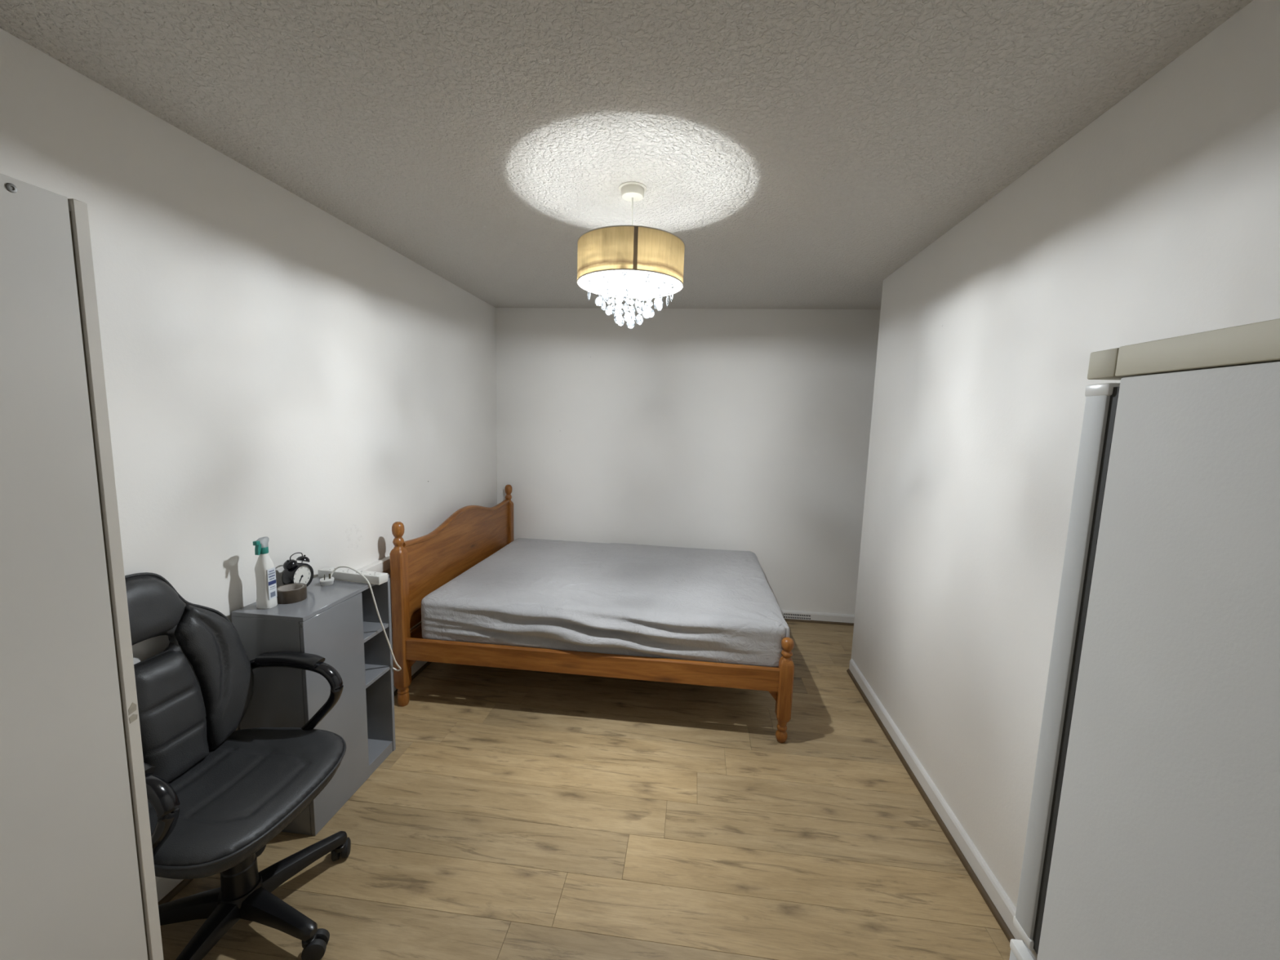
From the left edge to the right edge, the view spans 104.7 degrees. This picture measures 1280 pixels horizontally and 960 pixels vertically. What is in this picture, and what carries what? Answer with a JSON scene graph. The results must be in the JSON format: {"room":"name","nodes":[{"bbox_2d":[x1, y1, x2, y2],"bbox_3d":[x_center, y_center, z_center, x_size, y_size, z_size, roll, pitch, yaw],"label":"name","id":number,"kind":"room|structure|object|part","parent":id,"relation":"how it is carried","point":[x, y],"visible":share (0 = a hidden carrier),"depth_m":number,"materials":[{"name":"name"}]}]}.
{"room":"bedroom","nodes":[
{"label":"bedroom","id":0,"kind":"room"},
{"bbox_2d":[0,28,497,730],"bbox_3d":[-1.504,0.092,1.812,0.121,2.611,4.852,2,7,6],"label":"wall","id":1,"kind":"structure","parent":0,"point":[273,368],"depth_m":1.78,"materials":[{"name":"paint"}]},
{"bbox_2d":[155,660,431,905],"bbox_3d":[-1.379,1.155,2.676,0.029,0.100,3.096,2,7,6],"label":"baseboard","id":2,"kind":"structure","parent":1,"relation":"attached to","point":[167,889],"depth_m":1.59,"materials":[{"name":"white paint"}]},
{"bbox_2d":[357,555,390,572],"bbox_3d":[-1.288,0.380,3.163,0.040,0.055,1.900,2,7,6],"label":"trim","id":3,"kind":"structure","parent":1,"relation":"attached to","point":[382,565],"depth_m":2.54,"materials":[{"name":"white paint"}]},
{"bbox_2d":[160,621,1010,959],"bbox_3d":[0.297,1.391,1.759,3.578,0.050,4.612,2,7,6],"label":"floor","id":4,"kind":"structure","parent":0,"point":[513,814],"depth_m":1.84,"materials":[{"name":"brown wood"}]},
{"bbox_2d":[0,173,163,959],"bbox_3d":[-1.292,0.513,0.552,0.587,1.893,0.856,2,7,6],"label":"wardrobe","id":5,"kind":"object","parent":4,"relation":"on","point":[77,881],"visible":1,"depth_m":0.81,"materials":[{"name":"white wood"}]},
{"bbox_3d":[-1.243,0.465,0.964,0.580,1.893,0.020,2,7,6],"label":"panel","id":6,"kind":"part","parent":5,"relation":"part of","materials":[{"name":"white wood"}]},
{"bbox_2d":[124,572,351,959],"bbox_3d":[-1.195,0.818,1.441,0.639,1.077,0.598,2,7,6],"label":"office chair","id":7,"kind":"object","parent":4,"relation":"on","point":[218,793],"visible":0.78,"depth_m":1.45,"materials":[{"name":"black leather"}]},
{"bbox_3d":[-1.260,0.828,1.233,0.370,0.325,0.163,2,7,6],"label":"armrest","id":8,"kind":"part","parent":7,"relation":"part of","materials":[{"name":"black plastic"}]},
{"bbox_3d":[-1.365,1.258,1.445,0.260,0.054,0.072,-1,7,-18],"label":"leg","id":9,"kind":"part","parent":7,"relation":"part of","materials":[{"name":"black plastic"}]},
{"bbox_3d":[-1.209,1.277,1.331,0.072,0.054,0.260,2,7,0],"label":"leg","id":10,"kind":"part","parent":7,"relation":"part of","materials":[{"name":"black plastic"}]},
{"bbox_3d":[-1.206,0.895,1.451,0.482,0.041,0.527,2,7,6],"label":"seat","id":11,"kind":"part","parent":7,"relation":"part of","materials":[{"name":"black leather"}]},
{"bbox_3d":[-1.052,1.268,1.443,0.260,0.054,0.072,4,7,18],"label":"leg","id":12,"kind":"part","parent":7,"relation":"part of","materials":[{"name":"black plastic"}]},
{"bbox_3d":[-1.212,0.778,1.655,0.370,0.325,0.163,2,7,6],"label":"armrest","id":13,"kind":"part","parent":7,"relation":"part of","materials":[{"name":"black plastic"}]},
{"bbox_3d":[-1.110,1.244,1.627,0.072,0.054,0.260,7,9,36],"label":"leg","id":14,"kind":"part","parent":7,"relation":"part of","materials":[{"name":"black plastic"}]},
{"bbox_2d":[301,933,315,947],"bbox_3d":[-0.948,1.308,1.413,0.035,0.035,0.035,2,7,6],"label":"hood","id":15,"kind":"object","parent":7,"relation":"attached to","point":[308,940],"depth_m":1.40,"materials":[{"name":"black plastic"}]},
{"bbox_2d":[333,842,345,853],"bbox_3d":[-1.045,1.268,1.719,0.035,0.035,0.035,2,7,6],"label":"hood","id":16,"kind":"object","parent":7,"relation":"attached to","point":[339,847],"depth_m":1.70,"materials":[{"name":"black plastic"}]},
{"bbox_2d":[231,566,395,835],"bbox_3d":[-1.271,0.845,2.022,0.329,0.879,0.492,2,7,6],"label":"base cabinet","id":17,"kind":"object","parent":4,"relation":"on","point":[339,622],"depth_m":1.91,"materials":[{"name":"wood"}]},
{"bbox_2d":[253,536,277,608],"bbox_3d":[-1.361,0.336,1.785,0.055,0.258,0.058,2,7,6],"label":"spray bottle","id":18,"kind":"object","parent":17,"relation":"on","point":[264,569],"visible":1,"depth_m":1.78,"materials":[{"name":"white plastic"}]},
{"bbox_3d":[-1.336,0.416,1.796,0.001,0.018,0.020,2,7,6],"label":"label panel","id":19,"kind":"part","parent":18,"relation":"part of","materials":[{"name":"paper"}]},
{"bbox_3d":[-1.333,0.898,1.796,0.260,0.826,0.016,2,7,6],"label":"panel","id":20,"kind":"part","parent":17,"relation":"part of","materials":[{"name":"grey wood"}]},
{"bbox_2d":[276,582,306,604],"bbox_3d":[-1.328,0.431,1.878,0.101,0.048,0.101,2,7,6],"label":"tape roll","id":21,"kind":"object","parent":17,"relation":"on","point":[288,593],"visible":0.91,"depth_m":1.85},
{"bbox_2d":[281,552,313,586],"bbox_3d":[-1.373,0.365,1.975,0.058,0.152,0.104,3,7,10],"label":"alarm clock","id":22,"kind":"object","parent":17,"relation":"on","point":[294,571],"visible":0.8,"depth_m":1.96,"materials":[{"name":"black plastic"}]},
{"bbox_3d":[-1.285,0.453,1.978,0.278,0.016,0.490,2,7,6],"label":"panel","id":23,"kind":"part","parent":17,"relation":"part of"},
{"bbox_2d":[324,567,344,571],"bbox_3d":[-1.323,0.387,2.140,0.058,0.001,0.046,3,7,13],"label":"socket","id":24,"kind":"object","parent":17,"relation":"attached to","point":[328,569],"depth_m":2.14,"materials":[{"name":"white plastic"}]},
{"bbox_3d":[-1.177,0.887,1.924,0.016,0.825,0.307,2,7,6],"label":"panel","id":25,"kind":"part","parent":17,"relation":"part of","materials":[{"name":"grey wood"}]},
{"bbox_2d":[338,568,357,573],"bbox_3d":[-1.257,0.391,2.125,0.058,0.001,0.046,3,7,13],"label":"socket","id":26,"kind":"object","parent":17,"relation":"attached to","point":[340,571],"depth_m":2.12,"materials":[{"name":"white plastic"}]},
{"bbox_3d":[-1.234,0.410,2.122,0.310,0.037,0.054,3,7,13],"label":"power strip","id":27,"kind":"part","parent":17,"relation":"part of","materials":[{"name":"white plastic"}]},
{"bbox_2d":[320,565,401,671],"bbox_3d":[-1.221,0.803,2.224,0.237,0.908,0.306,2,7,1],"label":"power cord","id":28,"kind":"object","parent":17,"relation":"attached to","point":[325,581],"visible":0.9,"depth_m":2.07,"materials":[{"name":"white plastic"}]},
{"bbox_2d":[352,569,370,574],"bbox_3d":[-1.191,0.395,2.110,0.058,0.001,0.046,3,7,13],"label":"socket","id":29,"kind":"object","parent":17,"relation":"attached to","point":[364,572],"depth_m":2.11,"materials":[{"name":"white plastic"}]},
{"bbox_2d":[366,571,383,576],"bbox_3d":[-1.125,0.398,2.094,0.058,0.001,0.046,3,7,13],"label":"socket","id":30,"kind":"object","parent":17,"relation":"attached to","point":[368,573],"depth_m":2.09,"materials":[{"name":"white plastic"}]},
{"bbox_3d":[-1.274,0.656,2.148,0.272,0.016,0.168,2,7,6],"label":"shelf","id":31,"kind":"part","parent":17,"relation":"part of","materials":[{"name":"grey wood"}]},
{"bbox_3d":[-1.270,0.843,2.263,0.278,0.826,0.016,2,7,6],"label":"panel","id":32,"kind":"part","parent":17,"relation":"part of","materials":[{"name":"grey wood"}]},
{"bbox_3d":[-1.280,0.856,2.173,0.272,0.016,0.168,2,7,6],"label":"shelf","id":33,"kind":"part","parent":17,"relation":"part of","materials":[{"name":"grey wood"}]},
{"bbox_3d":[-1.291,1.238,2.220,0.272,0.050,0.168,2,7,6],"label":"shelf","id":34,"kind":"part","parent":17,"relation":"part of","materials":[{"name":"grey wood"}]},
{"bbox_2d":[389,484,794,742],"bbox_3d":[-0.188,0.665,3.241,2.056,1.003,1.581,2,7,6],"label":"bed","id":35,"kind":"object","parent":4,"relation":"on","point":[420,566],"visible":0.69,"depth_m":2.56,"materials":[{"name":"brown wood"}]},
{"bbox_3d":[-1.262,0.732,2.605,0.067,0.762,0.067,2,7,6],"label":"head post","id":36,"kind":"part","parent":35,"relation":"part of","materials":[{"name":"brown wood"}]},
{"bbox_3d":[-1.178,0.801,3.371,0.026,0.117,1.452,2,7,6],"label":"rail","id":37,"kind":"part","parent":35,"relation":"part of","materials":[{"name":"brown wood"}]},
{"bbox_3d":[-1.170,0.457,3.329,0.022,0.538,1.452,2,7,6],"label":"headboard panel","id":38,"kind":"part","parent":35,"relation":"part of","materials":[{"name":"brown wood"}]},
{"bbox_3d":[-1.091,0.555,4.099,0.067,0.762,0.067,2,7,6],"label":"head post","id":39,"kind":"part","parent":35,"relation":"part of","materials":[{"name":"brown wood"}]},
{"bbox_3d":[-0.280,0.932,2.508,1.927,0.117,0.026,2,7,6],"label":"rail","id":40,"kind":"part","parent":35,"relation":"part of","materials":[{"name":"brown wood"}]},
{"bbox_2d":[421,537,789,667],"bbox_3d":[-0.145,0.696,3.202,1.921,0.248,1.518,2,7,6],"label":"mattress","id":41,"kind":"object","parent":35,"relation":"on","point":[717,606],"visible":0.97,"depth_m":2.60,"materials":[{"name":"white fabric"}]},
{"bbox_3d":[0.707,1.021,2.413,0.067,0.312,0.067,2,7,6],"label":"foot post","id":42,"kind":"part","parent":35,"relation":"part of","materials":[{"name":"brown wood"}]},
{"bbox_2d":[1008,318,1279,959],"bbox_3d":[0.782,0.708,0.401,0.544,1.662,0.602,2,7,6],"label":"wardrobe","id":43,"kind":"object","parent":4,"relation":"on","point":[1153,828],"visible":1,"depth_m":0.51,"materials":[{"name":"white wood"}]},
{"bbox_3d":[0.803,1.063,0.727,0.542,0.751,0.034,2,7,6],"label":"freezer door","id":44,"kind":"part","parent":43,"relation":"part of","materials":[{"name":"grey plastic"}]},
{"bbox_3d":[0.814,0.697,0.681,0.544,0.015,0.038,2,7,6],"label":"door trim","id":45,"kind":"part","parent":43,"relation":"part of","materials":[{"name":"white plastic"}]},
{"bbox_3d":[0.815,0.658,0.676,0.544,0.015,0.038,2,7,6],"label":"door trim","id":46,"kind":"part","parent":43,"relation":"part of","materials":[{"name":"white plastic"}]},
{"bbox_3d":[0.826,0.279,0.631,0.542,0.777,0.034,2,7,6],"label":"fridge door","id":47,"kind":"part","parent":43,"relation":"part of","materials":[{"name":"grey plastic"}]},
{"bbox_3d":[0.837,-0.100,0.583,0.544,0.015,0.038,2,7,6],"label":"door trim","id":48,"kind":"part","parent":43,"relation":"part of","materials":[{"name":"white plastic"}]},
{"bbox_3d":[0.803,-0.096,0.281,0.542,0.035,0.559,2,7,6],"label":"trim","id":49,"kind":"part","parent":43,"relation":"part of","materials":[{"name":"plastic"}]},
{"bbox_2d":[0,0,1253,309],"bbox_3d":[0.368,-1.076,1.458,3.578,0.100,4.612,2,7,6],"label":"ceiling","id":50,"kind":"structure","parent":0,"point":[799,153],"depth_m":1.35,"materials":[{"name":"paint"}]},
{"bbox_2d":[577,181,684,328],"bbox_3d":[-0.034,-0.835,1.861,0.403,0.498,0.403,6,8,30],"label":"pendant lamp","id":51,"kind":"object","parent":50,"relation":"hanging from","point":[628,262],"visible":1,"depth_m":1.75,"materials":[{"name":"beige fabric"}]},
{"bbox_3d":[-0.037,-0.740,1.872,0.048,0.042,0.048,2,7,6],"label":"bulb","id":52,"kind":"part","parent":51,"relation":"part of","materials":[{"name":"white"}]},
{"bbox_3d":[-0.035,-0.809,1.864,0.400,0.140,0.400,2,7,6],"label":"lamp shade","id":53,"kind":"part","parent":51,"relation":"part of","materials":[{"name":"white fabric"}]},
{"bbox_3d":[-0.030,-0.945,1.847,0.008,0.214,0.006,2,7,6],"label":"cord","id":54,"kind":"part","parent":51,"relation":"part of","materials":[{"name":"white plastic"}]},
{"bbox_3d":[-0.020,-0.800,1.849,0.353,0.103,0.347,2,7,6],"label":"crystal frame","id":55,"kind":"part","parent":51,"relation":"part of","materials":[{"name":"white glass"}]},
{"bbox_2d":[495,307,880,614],"bbox_3d":[0.660,-0.105,3.938,3.698,2.611,0.120,2,7,6],"label":"wall","id":56,"kind":"structure","parent":0,"point":[740,429],"depth_m":3.88,"materials":[{"name":"paint"}]},
{"bbox_2d":[783,612,810,620],"bbox_3d":[1.252,1.088,3.933,0.210,0.054,0.003,2,7,6],"label":"air vent","id":57,"kind":"object","parent":56,"relation":"attached to","point":[786,615],"visible":0.96,"depth_m":3.93,"materials":[{"name":"white paint"}]},
{"bbox_2d":[781,609,854,626],"bbox_3d":[0.558,1.058,4.012,3.578,0.078,0.029,2,7,6],"label":"baseboard","id":58,"kind":"structure","parent":56,"relation":"attached to","point":[815,617],"depth_m":3.91,"materials":[{"name":"white paint"}]},
{"bbox_2d":[851,0,1279,908],"bbox_3d":[1.612,0.278,1.031,0.900,2.611,3.975,2,7,6],"label":"wall","id":59,"kind":"structure","parent":0,"point":[1158,219],"depth_m":1.59,"materials":[{"name":"paint"}]},
{"bbox_2d":[846,658,1022,942],"bbox_3d":[1.205,1.322,1.983,0.029,0.085,2.375,2,7,6],"label":"baseboard","id":60,"kind":"structure","parent":59,"relation":"attached to","point":[995,897],"depth_m":1.93,"materials":[{"name":"white paint"}]}
]}

